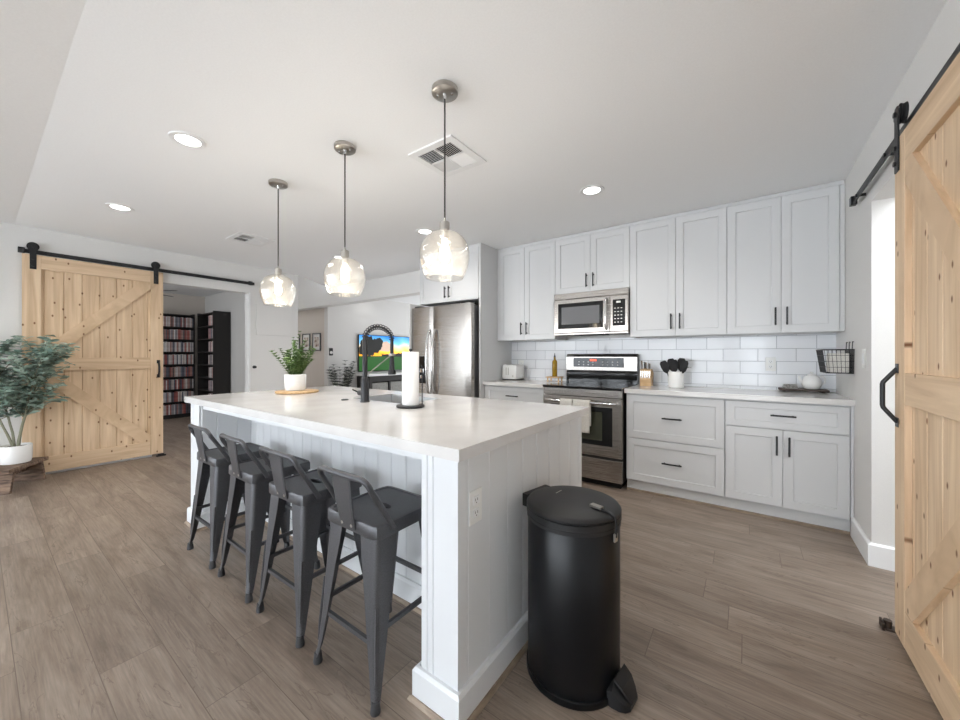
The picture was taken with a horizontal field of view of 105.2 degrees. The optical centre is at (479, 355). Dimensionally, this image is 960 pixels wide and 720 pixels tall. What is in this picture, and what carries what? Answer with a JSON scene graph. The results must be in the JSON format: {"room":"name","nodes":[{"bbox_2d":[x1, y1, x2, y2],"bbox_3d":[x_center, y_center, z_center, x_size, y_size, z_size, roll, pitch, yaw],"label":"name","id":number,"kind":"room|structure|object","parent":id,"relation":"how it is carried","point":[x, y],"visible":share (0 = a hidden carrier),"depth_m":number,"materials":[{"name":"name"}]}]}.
{"room":"kitchen","nodes":[
{"label":"kitchen","id":0,"kind":"room"},
{"bbox_2d":[0,0,85,223],"bbox_3d":[-2.383,-1.221,-0.968,9.130,0.324,4.840,0,0,36],"label":"ceiling","id":1,"kind":"structure","parent":0,"point":[37,36],"depth_m":1.67,"materials":[{"name":"paint"}]},
{"bbox_2d":[0,223,297,445],"bbox_3d":[-5.194,-0.036,2.791,0.130,2.493,7.640,0,0,36],"label":"wall","id":2,"kind":"structure","parent":0,"point":[269,373],"depth_m":4.58,"materials":[{"name":"paint"}]},
{"bbox_2d":[45,455,151,473],"bbox_3d":[-5.511,1.160,2.230,0.015,0.100,5.360,0,0,36],"label":"baseboard","id":3,"kind":"structure","parent":2,"relation":"attached to","point":[146,455],"depth_m":4.02,"materials":[{"name":"white"}]},
{"bbox_2d":[18,242,254,471],"bbox_3d":[-3.865,0.028,4.425,0.111,2.305,2.129,0,0,36],"label":"barn door","id":4,"kind":"structure","parent":2,"relation":"in","point":[113,411],"depth_m":4.01,"materials":[{"name":"brown wood"}]},
{"bbox_2d":[249,292,249,391],"bbox_3d":[-3.313,0.150,5.280,0.004,2.120,0.012,0,0,36],"label":"trim","id":5,"kind":"structure","parent":2,"relation":"attached to","point":[249,292],"depth_m":5.27,"materials":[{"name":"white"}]},
{"bbox_2d":[256,304,290,335],"bbox_3d":[-3.111,-0.528,5.549,0.016,0.454,0.509,0,0,36],"label":"panel","id":6,"kind":"object","parent":2,"relation":"attached to","point":[272,320],"visible":1,"depth_m":5.53,"materials":[{"name":"paint"}]},
{"bbox_2d":[163,292,204,395],"bbox_3d":[-6.817,-0.040,6.376,0.120,2.500,3.550,0,0,36],"label":"wall","id":7,"kind":"structure","parent":0,"point":[180,304],"depth_m":7.47,"materials":[{"name":"beige paint"}]},
{"bbox_2d":[163,284,225,296],"bbox_3d":[-5.521,-1.280,5.378,3.390,0.100,3.650,0,0,36],"label":"ceiling","id":8,"kind":"structure","parent":0,"point":[183,290],"depth_m":7.05,"materials":[{"name":"paint"}]},
{"bbox_2d":[205,292,244,392],"bbox_3d":[-4.422,-0.040,6.779,3.290,2.500,0.090,0,0,36],"label":"wall","id":9,"kind":"structure","parent":0,"point":[232,302],"depth_m":6.81,"materials":[{"name":"paint"}]},
{"bbox_2d":[298,308,323,387],"bbox_3d":[-5.182,-0.036,8.938,5.130,2.493,0.120,0,0,36],"label":"wall","id":10,"kind":"structure","parent":0,"point":[309,321],"depth_m":7.62,"materials":[{"name":"beige paint"}]},
{"bbox_2d":[302,334,309,350],"bbox_3d":[-3.680,-0.278,7.767,0.298,0.365,0.019,0,0,36],"label":"picture frame","id":11,"kind":"object","parent":10,"relation":"attached to","point":[305,337],"visible":0.69,"depth_m":7.77,"materials":[{"name":"black metal"}]},
{"bbox_2d":[304,337,307,346],"bbox_3d":[-3.679,-0.278,7.769,0.158,0.205,0.002,0,0,36],"label":"print","id":12,"kind":"object","parent":11,"relation":"attached to","point":[305,338],"depth_m":7.76},
{"bbox_2d":[312,333,320,350],"bbox_3d":[-3.360,-0.278,7.535,0.299,0.365,0.019,0,0,36],"label":"picture frame","id":13,"kind":"object","parent":10,"relation":"attached to","point":[316,337],"visible":0.95,"depth_m":7.54,"materials":[{"name":"black wood"}]},
{"bbox_2d":[314,337,318,346],"bbox_3d":[-3.358,-0.278,7.537,0.159,0.205,0.002,0,0,36],"label":"print","id":14,"kind":"object","parent":13,"relation":"attached to","point":[316,339],"depth_m":7.54},
{"bbox_2d":[298,270,419,310],"bbox_3d":[-2.432,-1.347,6.742,4.960,0.785,0.180,0,0,36],"label":"wall header","id":15,"kind":"structure","parent":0,"point":[311,294],"depth_m":6.46,"materials":[{"name":"paint"}]},
{"bbox_2d":[324,300,426,387],"bbox_3d":[-1.669,-0.036,9.318,0.120,2.493,4.850,0,0,36],"label":"wall","id":16,"kind":"structure","parent":0,"point":[343,324],"depth_m":7.78,"materials":[{"name":"paint"}]},
{"bbox_2d":[329,348,332,355],"bbox_3d":[-2.990,-0.075,7.367,0.022,0.150,0.080,0,0,36],"label":"wall thermostat","id":17,"kind":"object","parent":16,"relation":"attached to","point":[330,349],"visible":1,"depth_m":7.36,"materials":[{"name":"black plastic"}]},
{"bbox_2d":[358,334,408,371],"bbox_3d":[-2.187,-0.051,8.448,0.058,0.807,1.466,0,0,36],"label":"television","id":18,"kind":"object","parent":16,"relation":"attached to","point":[378,345],"visible":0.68,"depth_m":8.33,"materials":[{"name":"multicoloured glass"}]},
{"bbox_2d":[0,416,942,719],"bbox_3d":[-2.219,1.270,4.441,15.200,0.120,13.800,0,0,36],"label":"floor","id":19,"kind":"structure","parent":0,"point":[107,612],"depth_m":1.64,"materials":[{"name":"brown wood"}]},
{"bbox_2d":[0,456,48,494],"bbox_3d":[-4.293,1.103,3.355,0.260,0.215,0.470,0,0,-21],"label":"plant stand","id":20,"kind":"object","parent":19,"relation":"on","point":[32,470],"visible":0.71,"depth_m":3.43,"materials":[{"name":"brown wood"}]},
{"bbox_2d":[0,335,79,464],"bbox_3d":[-4.258,0.371,3.287,0.654,1.246,0.894,0,0,36],"label":"potted tree","id":21,"kind":"object","parent":20,"relation":"on","point":[40,369],"visible":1,"depth_m":3.38,"materials":[{"name":"green plant"}]},
{"bbox_2d":[163,313,194,418],"bbox_3d":[-6.043,0.195,7.081,0.280,2.030,0.800,0,0,36],"label":"bookcase","id":22,"kind":"object","parent":19,"relation":"on","point":[164,314],"visible":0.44,"depth_m":7.24,"materials":[{"name":"black laminate"}]},
{"bbox_2d":[197,311,230,395],"bbox_3d":[-5.115,0.195,7.042,0.800,2.030,0.280,0,0,36],"label":"bookcase","id":23,"kind":"object","parent":19,"relation":"on","point":[221,326],"visible":0.71,"depth_m":6.88,"materials":[{"name":"black laminate"}]},
{"bbox_2d":[187,424,278,569],"bbox_3d":[-1.568,0.814,2.328,0.388,0.792,0.400,0,0,35],"label":"bar stool","id":24,"kind":"object","parent":19,"relation":"on","point":[213,463],"visible":0.6,"depth_m":2.17,"materials":[{"name":"grey metal"}]},
{"bbox_2d":[217,433,319,602],"bbox_3d":[-1.178,0.814,2.046,0.388,0.792,0.400,0,0,37],"label":"bar stool","id":25,"kind":"object","parent":19,"relation":"on","point":[255,474],"visible":0.77,"depth_m":1.89,"materials":[{"name":"grey metal"}]},
{"bbox_2d":[256,446,362,647],"bbox_3d":[-0.797,0.814,1.771,0.388,0.792,0.400,0,0,35],"label":"bar stool","id":26,"kind":"object","parent":19,"relation":"on","point":[310,499],"visible":0.76,"depth_m":1.62,"materials":[{"name":"grey metal"}]},
{"bbox_2d":[326,360,354,386],"bbox_3d":[-2.743,0.651,7.246,0.568,1.119,0.615,0,0,-12],"label":"potted plant","id":27,"kind":"object","parent":19,"relation":"on","point":[345,379],"visible":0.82,"depth_m":7.22,"materials":[{"name":"grey plant"}]},
{"bbox_2d":[313,465,421,717],"bbox_3d":[-0.397,0.814,1.482,0.388,0.792,0.400,0,0,36],"label":"bar stool","id":28,"kind":"object","parent":19,"relation":"on","point":[378,515],"visible":0.87,"depth_m":1.33,"materials":[{"name":"grey metal"}]},
{"bbox_2d":[356,372,401,390],"bbox_3d":[-1.921,0.800,8.482,0.449,0.820,1.900,0,0,36],"label":"media console","id":29,"kind":"object","parent":19,"relation":"on","point":[381,381],"visible":0.28,"depth_m":7.95,"materials":[{"name":"white wood"}]},
{"bbox_2d":[184,404,581,719],"bbox_3d":[-0.763,0.773,2.365,2.555,0.874,1.151,0,0,36],"label":"kitchen island","id":30,"kind":"object","parent":19,"relation":"on","point":[472,585],"visible":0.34,"depth_m":1.40,"materials":[{"name":"white paint"}]},
{"bbox_2d":[184,386,588,461],"bbox_3d":[-0.755,0.316,2.376,2.551,0.040,1.178,0,0,36],"label":"island countertop","id":31,"kind":"structure","parent":30,"relation":"on","point":[448,427],"depth_m":1.78,"materials":[{"name":"white stone"}]},
{"bbox_2d":[275,389,318,393],"bbox_3d":[-1.460,0.288,2.930,0.316,0.016,0.316,0,0,36],"label":"round tray","id":32,"kind":"object","parent":31,"relation":"on","point":[306,391],"visible":0.72,"depth_m":2.85,"materials":[{"name":"brown wood"}]},
{"bbox_2d":[270,331,315,390],"bbox_3d":[-1.469,0.041,2.947,0.347,0.476,0.320,0,0,16],"label":"potted plant","id":33,"kind":"object","parent":32,"relation":"on","point":[295,380],"visible":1,"depth_m":2.90,"materials":[{"name":"green plant"}]},
{"bbox_2d":[352,324,395,402],"bbox_3d":[-0.698,0.045,2.444,0.131,0.502,0.276,0,0,36],"label":"kitchen faucet","id":34,"kind":"object","parent":31,"relation":"on","point":[364,392],"visible":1,"depth_m":2.34,"materials":[{"name":"black metal"}]},
{"bbox_2d":[356,394,437,403],"bbox_3d":[-0.580,0.404,2.544,0.514,0.211,0.349,0,0,36],"label":"sink","id":35,"kind":"object","parent":31,"relation":"in","point":[392,398],"visible":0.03,"depth_m":2.77,"materials":[{"name":"silver metal"}]},
{"bbox_2d":[396,349,424,408],"bbox_3d":[-0.399,0.128,2.108,0.160,0.336,0.160,0,0,36],"label":"paper towel holder","id":36,"kind":"object","parent":31,"relation":"on","point":[421,405],"visible":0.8,"depth_m":2.07,"materials":[{"name":"black metal"}]},
{"bbox_2d":[402,352,418,405],"bbox_3d":[-0.399,0.130,2.108,0.096,0.302,0.096,0,0,36],"label":"paper towel roll","id":37,"kind":"object","parent":36,"relation":"on","point":[410,360],"visible":0.99,"depth_m":2.07,"materials":[{"name":"white paper"}]},
{"bbox_2d":[469,487,481,526],"bbox_3d":[-0.015,0.520,1.265,0.007,0.116,0.072,0,0,36],"label":"power outlet","id":38,"kind":"object","parent":30,"relation":"attached to","point":[475,496],"visible":1,"depth_m":1.26,"materials":[{"name":"white plastic"}]},
{"bbox_2d":[473,494,478,505],"bbox_3d":[-0.013,0.498,1.264,0.002,0.030,0.034,0,0,36],"label":"socket","id":39,"kind":"object","parent":38,"relation":"attached to","point":[475,496],"depth_m":1.26,"materials":[{"name":"white plastic"}]},
{"bbox_2d":[473,507,478,518],"bbox_3d":[-0.013,0.542,1.264,0.002,0.030,0.034,0,0,36],"label":"socket","id":40,"kind":"object","parent":38,"relation":"attached to","point":[475,509],"depth_m":1.26,"materials":[{"name":"white plastic"}]},
{"bbox_2d":[412,301,478,397],"bbox_3d":[-0.280,0.293,4.626,0.938,1.803,0.868,0,0,36],"label":"refrigerator","id":41,"kind":"object","parent":19,"relation":"on","point":[445,338],"visible":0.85,"depth_m":4.25,"materials":[{"name":"grey metal"}]},
{"bbox_2d":[409,242,511,397],"bbox_3d":[-0.243,-0.035,4.670,1.010,2.491,0.825,0,0,36],"label":"tall cabinet","id":42,"kind":"object","parent":19,"relation":"on","point":[478,285],"visible":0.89,"depth_m":4.35,"materials":[{"name":"white paint"}]},
{"bbox_2d":[485,385,543,402],"bbox_3d":[0.527,0.773,4.221,0.760,0.873,0.649,0,0,36],"label":"base cabinet","id":43,"kind":"object","parent":19,"relation":"on","point":[525,394],"visible":0.21,"depth_m":3.98,"materials":[{"name":"white paint"}]},
{"bbox_2d":[483,379,564,387],"bbox_3d":[0.530,0.316,4.218,0.771,0.040,0.639,0,0,36],"label":"countertop","id":44,"kind":"structure","parent":43,"relation":"on","point":[530,383],"depth_m":4.02,"materials":[{"name":"white stone"}]},
{"bbox_2d":[502,364,529,379],"bbox_3d":[0.449,0.203,4.499,0.268,0.186,0.267,0,0,36],"label":"toaster","id":45,"kind":"object","parent":44,"relation":"on","point":[509,371],"visible":1,"depth_m":4.42,"materials":[{"name":"white plastic"}]},
{"bbox_2d":[546,376,562,381],"bbox_3d":[0.846,0.267,4.157,0.162,0.057,0.130,0,0,36],"label":"wooden riser","id":46,"kind":"object","parent":44,"relation":"on","point":[547,377],"visible":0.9,"depth_m":4.15,"materials":[{"name":"brown wood"}]},
{"bbox_2d":[552,353,556,376],"bbox_3d":[0.847,0.106,4.157,0.058,0.264,0.058,0,0,36],"label":"oil bottle","id":47,"kind":"object","parent":46,"relation":"on","point":[554,362],"visible":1,"depth_m":4.13,"materials":[{"name":"yellow glass"}]},
{"bbox_2d":[523,485,637,713],"bbox_3d":[0.363,0.878,1.423,0.365,0.663,0.388,0,0,-3],"label":"trash can","id":48,"kind":"object","parent":19,"relation":"on","point":[573,659],"visible":1,"depth_m":1.27,"materials":[{"name":"black metal"}]},
{"bbox_2d":[543,354,638,488],"bbox_3d":[1.127,0.597,3.721,0.768,1.227,0.739,0,0,36],"label":"range","id":49,"kind":"object","parent":19,"relation":"on","point":[602,379],"visible":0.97,"depth_m":3.42,"materials":[{"name":"silver metal"}]},
{"bbox_2d":[560,398,572,405],"bbox_3d":[0.825,0.510,3.496,0.122,0.199,0.045,0,0,36],"label":"dish towel","id":50,"kind":"object","parent":49,"relation":"hanging from","point":[563,401],"visible":0.4,"depth_m":3.48,"materials":[{"name":"white fabric"}]},
{"bbox_2d":[573,399,590,432],"bbox_3d":[0.945,0.560,3.409,0.161,0.300,0.045,0,0,36],"label":"dish towel","id":51,"kind":"object","parent":49,"relation":"hanging from","point":[586,419],"visible":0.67,"depth_m":3.37,"materials":[{"name":"white fabric"}]},
{"bbox_2d":[543,381,637,390],"bbox_3d":[1.124,0.304,3.717,0.768,0.023,0.627,0,0,36],"label":"cooktop","id":52,"kind":"object","parent":49,"relation":"in","point":[567,385],"depth_m":3.59,"materials":[{"name":"grey glass"}]},
{"bbox_2d":[626,393,724,505],"bbox_3d":[1.782,0.773,3.315,0.740,0.873,0.649,0,0,36],"label":"base cabinet","id":53,"kind":"object","parent":19,"relation":"on","point":[675,445],"visible":0.98,"depth_m":3.06,"materials":[{"name":"white paint"}]},
{"bbox_2d":[627,487,849,534],"bbox_3d":[1.922,1.202,2.899,1.456,0.016,0.017,0,0,36],"label":"trim","id":54,"kind":"structure","parent":53,"relation":"attached to","point":[628,488],"depth_m":2.81,"materials":[{"name":"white wood"}]},
{"bbox_2d":[624,384,854,405],"bbox_3d":[2.069,0.316,3.106,1.467,0.040,0.639,0,0,36],"label":"countertop","id":55,"kind":"structure","parent":53,"relation":"on","point":[832,398],"depth_m":2.86,"materials":[{"name":"white stone"}]},
{"bbox_2d":[640,360,653,385],"bbox_3d":[1.647,0.172,3.619,0.100,0.248,0.134,0,0,36],"label":"knife block","id":56,"kind":"object","parent":55,"relation":"on","point":[646,375],"visible":1,"depth_m":3.57,"materials":[{"name":"brown wood"}]},
{"bbox_2d":[668,371,683,387],"bbox_3d":[1.808,0.222,3.382,0.132,0.148,0.132,0,0,36],"label":"utensil crock","id":57,"kind":"object","parent":55,"relation":"on","point":[675,379],"visible":0.9,"depth_m":3.33,"materials":[{"name":"white ceramic"}]},
{"bbox_2d":[660,360,669,374],"bbox_3d":[1.731,0.163,3.409,0.109,0.236,0.019,0,0,30],"label":"utensil","id":58,"kind":"object","parent":57,"relation":"in","point":[664,365],"visible":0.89,"depth_m":3.41,"materials":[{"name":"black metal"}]},
{"bbox_2d":[670,360,677,371],"bbox_3d":[1.774,0.159,3.352,0.064,0.242,0.029,0,0,19],"label":"utensil","id":59,"kind":"object","parent":57,"relation":"in","point":[673,363],"visible":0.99,"depth_m":3.34,"materials":[{"name":"black plastic"}]},
{"bbox_2d":[678,358,685,370],"bbox_3d":[1.866,0.151,3.400,0.070,0.258,0.038,0,0,36],"label":"utensil","id":60,"kind":"object","parent":57,"relation":"in","point":[680,360],"visible":0.39,"depth_m":3.41,"materials":[{"name":"black plastic"}]},
{"bbox_2d":[680,360,687,372],"bbox_3d":[1.837,0.161,3.318,0.022,0.240,0.087,0,0,-43],"label":"utensil","id":61,"kind":"object","parent":57,"relation":"in","point":[684,364],"visible":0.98,"depth_m":3.31,"materials":[{"name":"black plastic"}]},
{"bbox_2d":[778,387,829,392],"bbox_3d":[2.630,0.283,2.988,0.307,0.024,0.125,0,0,36],"label":"serving board","id":62,"kind":"object","parent":55,"relation":"on","point":[779,388],"visible":0.99,"depth_m":2.93,"materials":[{"name":"brown wood"}]},
{"bbox_2d":[782,384,797,388],"bbox_3d":[2.557,0.254,3.026,0.100,0.034,0.070,0,0,36],"label":"folded cloth","id":63,"kind":"object","parent":62,"relation":"on","point":[788,386],"visible":1,"depth_m":3.00,"materials":[{"name":"grey fabric"}]},
{"bbox_2d":[798,372,825,389],"bbox_3d":[2.674,0.202,2.950,0.129,0.139,0.139,0,0,-23],"label":"teapot","id":64,"kind":"object","parent":62,"relation":"on","point":[810,381],"visible":1,"depth_m":2.92,"materials":[{"name":"white ceramic"}]},
{"bbox_2d":[725,399,853,535],"bbox_3d":[2.373,0.773,2.888,0.717,0.873,0.649,0,0,36],"label":"base cabinet","id":65,"kind":"object","parent":19,"relation":"on","point":[792,461],"visible":0.94,"depth_m":2.63,"materials":[{"name":"white paint"}]},
{"bbox_2d":[879,617,895,632],"bbox_3d":[1.817,1.190,1.614,0.076,0.040,0.055,0,0,36],"label":"floor guide","id":66,"kind":"object","parent":19,"relation":"on","point":[885,623],"visible":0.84,"depth_m":1.61,"materials":[{"name":"brown metal"}]},
{"bbox_2d":[15,0,946,306],"bbox_3d":[-0.802,-1.333,6.403,15.200,0.100,8.960,0,0,36],"label":"ceiling","id":67,"kind":"structure","parent":0,"point":[670,107],"depth_m":1.96,"materials":[{"name":"paint"}]},
{"bbox_2d":[105,203,133,211],"bbox_3d":[-3.114,-1.280,3.172,0.184,0.006,0.184,0,0,36],"label":"recessed light","id":68,"kind":"object","parent":67,"relation":"in","point":[120,207],"visible":1,"depth_m":3.17,"materials":[{"name":"white plastic"}]},
{"bbox_2d":[168,130,206,148],"bbox_3d":[-1.737,-1.280,2.182,0.184,0.006,0.184,0,0,36],"label":"recessed light","id":69,"kind":"object","parent":67,"relation":"in","point":[186,139],"visible":1,"depth_m":2.17,"materials":[{"name":"white plastic"}]},
{"bbox_2d":[226,232,275,246],"bbox_3d":[-2.528,-1.278,4.048,0.360,0.010,0.360,0,0,36],"label":"ceiling vent","id":70,"kind":"object","parent":67,"relation":"in","point":[241,237],"visible":1,"depth_m":4.03,"materials":[{"name":"white metal"}]},
{"bbox_2d":[259,178,295,306],"bbox_3d":[-1.493,-0.827,2.714,0.239,0.912,0.239,0,0,36],"label":"pendant light","id":71,"kind":"object","parent":67,"relation":"hanging from","point":[276,183],"visible":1,"depth_m":2.70,"materials":[{"name":"glass"}]},
{"bbox_2d":[324,140,364,296],"bbox_3d":[-0.827,-0.827,2.245,0.239,0.912,0.239,0,0,36],"label":"pendant light","id":72,"kind":"object","parent":67,"relation":"hanging from","point":[343,147],"visible":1,"depth_m":2.23,"materials":[{"name":"glass"}]},
{"bbox_2d":[416,228,433,234],"bbox_3d":[-0.569,-1.280,3.789,0.184,0.006,0.184,0,0,36],"label":"recessed light","id":73,"kind":"object","parent":67,"relation":"in","point":[424,231],"visible":0.93,"depth_m":3.79,"materials":[{"name":"white plastic"}]},
{"bbox_2d":[420,79,469,281],"bbox_3d":[-0.169,-0.827,1.763,0.239,0.912,0.239,0,0,36],"label":"pendant light","id":74,"kind":"object","parent":67,"relation":"hanging from","point":[445,91],"visible":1,"depth_m":1.75,"materials":[{"name":"glass"}]},
{"bbox_2d":[408,134,486,176],"bbox_3d":[-0.207,-1.278,2.377,0.360,0.010,0.360,0,0,36],"label":"ceiling vent","id":75,"kind":"object","parent":67,"relation":"in","point":[459,157],"visible":0.96,"depth_m":2.36,"materials":[{"name":"white metal"}]},
{"bbox_2d":[580,185,603,195],"bbox_3d":[0.868,-1.280,2.844,0.184,0.006,0.184,0,0,36],"label":"recessed light","id":76,"kind":"object","parent":67,"relation":"in","point":[590,190],"visible":1,"depth_m":2.84,"materials":[{"name":"white plastic"}]},
{"bbox_2d":[512,333,835,391],"bbox_3d":[1.308,-0.036,4.132,4.160,2.493,0.130,0,0,36],"label":"wall","id":77,"kind":"structure","parent":0,"point":[715,361],"depth_m":3.43,"materials":[{"name":"white tile"}]},
{"bbox_2d":[497,238,566,341],"bbox_3d":[0.601,-0.730,4.331,0.750,1.103,0.372,0,0,36],"label":"upper cabinet","id":78,"kind":"object","parent":77,"relation":"attached to","point":[525,272],"visible":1,"depth_m":4.20,"materials":[{"name":"white paint"}]},
{"bbox_2d":[555,223,629,294],"bbox_3d":[1.219,-0.970,3.884,0.771,0.623,0.372,0,0,36],"label":"upper cabinet","id":79,"kind":"object","parent":77,"relation":"attached to","point":[599,259],"visible":0.95,"depth_m":3.74,"materials":[{"name":"white paint"}]},
{"bbox_2d":[554,287,629,335],"bbox_3d":[1.199,-0.432,3.850,0.762,0.439,0.444,0,0,36],"label":"microwave","id":80,"kind":"object","parent":79,"relation":"attached to","point":[598,312],"visible":1,"depth_m":3.69,"materials":[{"name":"silver metal"}]},
{"bbox_2d":[630,204,727,337],"bbox_3d":[1.847,-0.730,3.430,0.775,1.103,0.372,0,0,36],"label":"upper cabinet","id":81,"kind":"object","parent":77,"relation":"attached to","point":[678,262],"visible":0.99,"depth_m":3.28,"materials":[{"name":"white paint"}]},
{"bbox_2d":[765,357,775,370],"bbox_3d":[2.515,0.075,3.174,0.072,0.116,0.007,0,0,36],"label":"power outlet","id":82,"kind":"object","parent":77,"relation":"attached to","point":[770,362],"visible":1,"depth_m":3.17,"materials":[{"name":"white plastic"}]},
{"bbox_2d":[727,180,844,335],"bbox_3d":[2.451,-0.730,2.994,0.711,1.103,0.372,0,0,36],"label":"upper cabinet","id":83,"kind":"object","parent":77,"relation":"attached to","point":[786,250],"visible":1,"depth_m":2.85,"materials":[{"name":"white paint"}]},
{"bbox_2d":[836,0,959,546],"bbox_3d":[0.370,-0.036,-0.601,0.120,2.493,8.660,0,0,36],"label":"wall","id":84,"kind":"structure","parent":0,"point":[869,224],"depth_m":2.10,"materials":[{"name":"paint"}]},
{"bbox_2d":[816,341,854,373],"bbox_3d":[2.486,0.013,2.571,0.164,0.218,0.286,0,0,36],"label":"wire basket","id":85,"kind":"object","parent":84,"relation":"attached to","point":[820,355],"visible":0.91,"depth_m":2.49,"materials":[{"name":"black metal"}]},
{"bbox_2d":[826,353,848,372],"bbox_3d":[2.491,0.051,2.555,0.095,0.131,0.140,0,0,36],"label":"napkin stack","id":86,"kind":"object","parent":85,"relation":"in","point":[831,365],"visible":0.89,"depth_m":2.50,"materials":[{"name":"white paper"}]},
{"bbox_2d":[862,349,865,367],"bbox_3d":[2.344,0.018,2.242,0.010,0.115,0.070,0,0,36],"label":"light switch","id":87,"kind":"object","parent":84,"relation":"attached to","point":[863,350],"visible":1,"depth_m":2.22,"materials":[{"name":"white plastic"}]},
{"bbox_2d":[850,517,894,571],"bbox_3d":[2.419,1.145,2.250,0.138,0.130,0.438,0,0,36],"label":"baseboard","id":88,"kind":"structure","parent":84,"relation":"attached to","point":[875,555],"depth_m":2.10,"materials":[{"name":"white wood"}]},
{"bbox_2d":[849,43,959,719],"bbox_3d":[1.692,0.066,1.430,0.116,2.265,2.300,0,0,36],"label":"barn door","id":89,"kind":"structure","parent":84,"relation":"in","point":[926,164],"depth_m":1.33,"materials":[{"name":"brown wood"}]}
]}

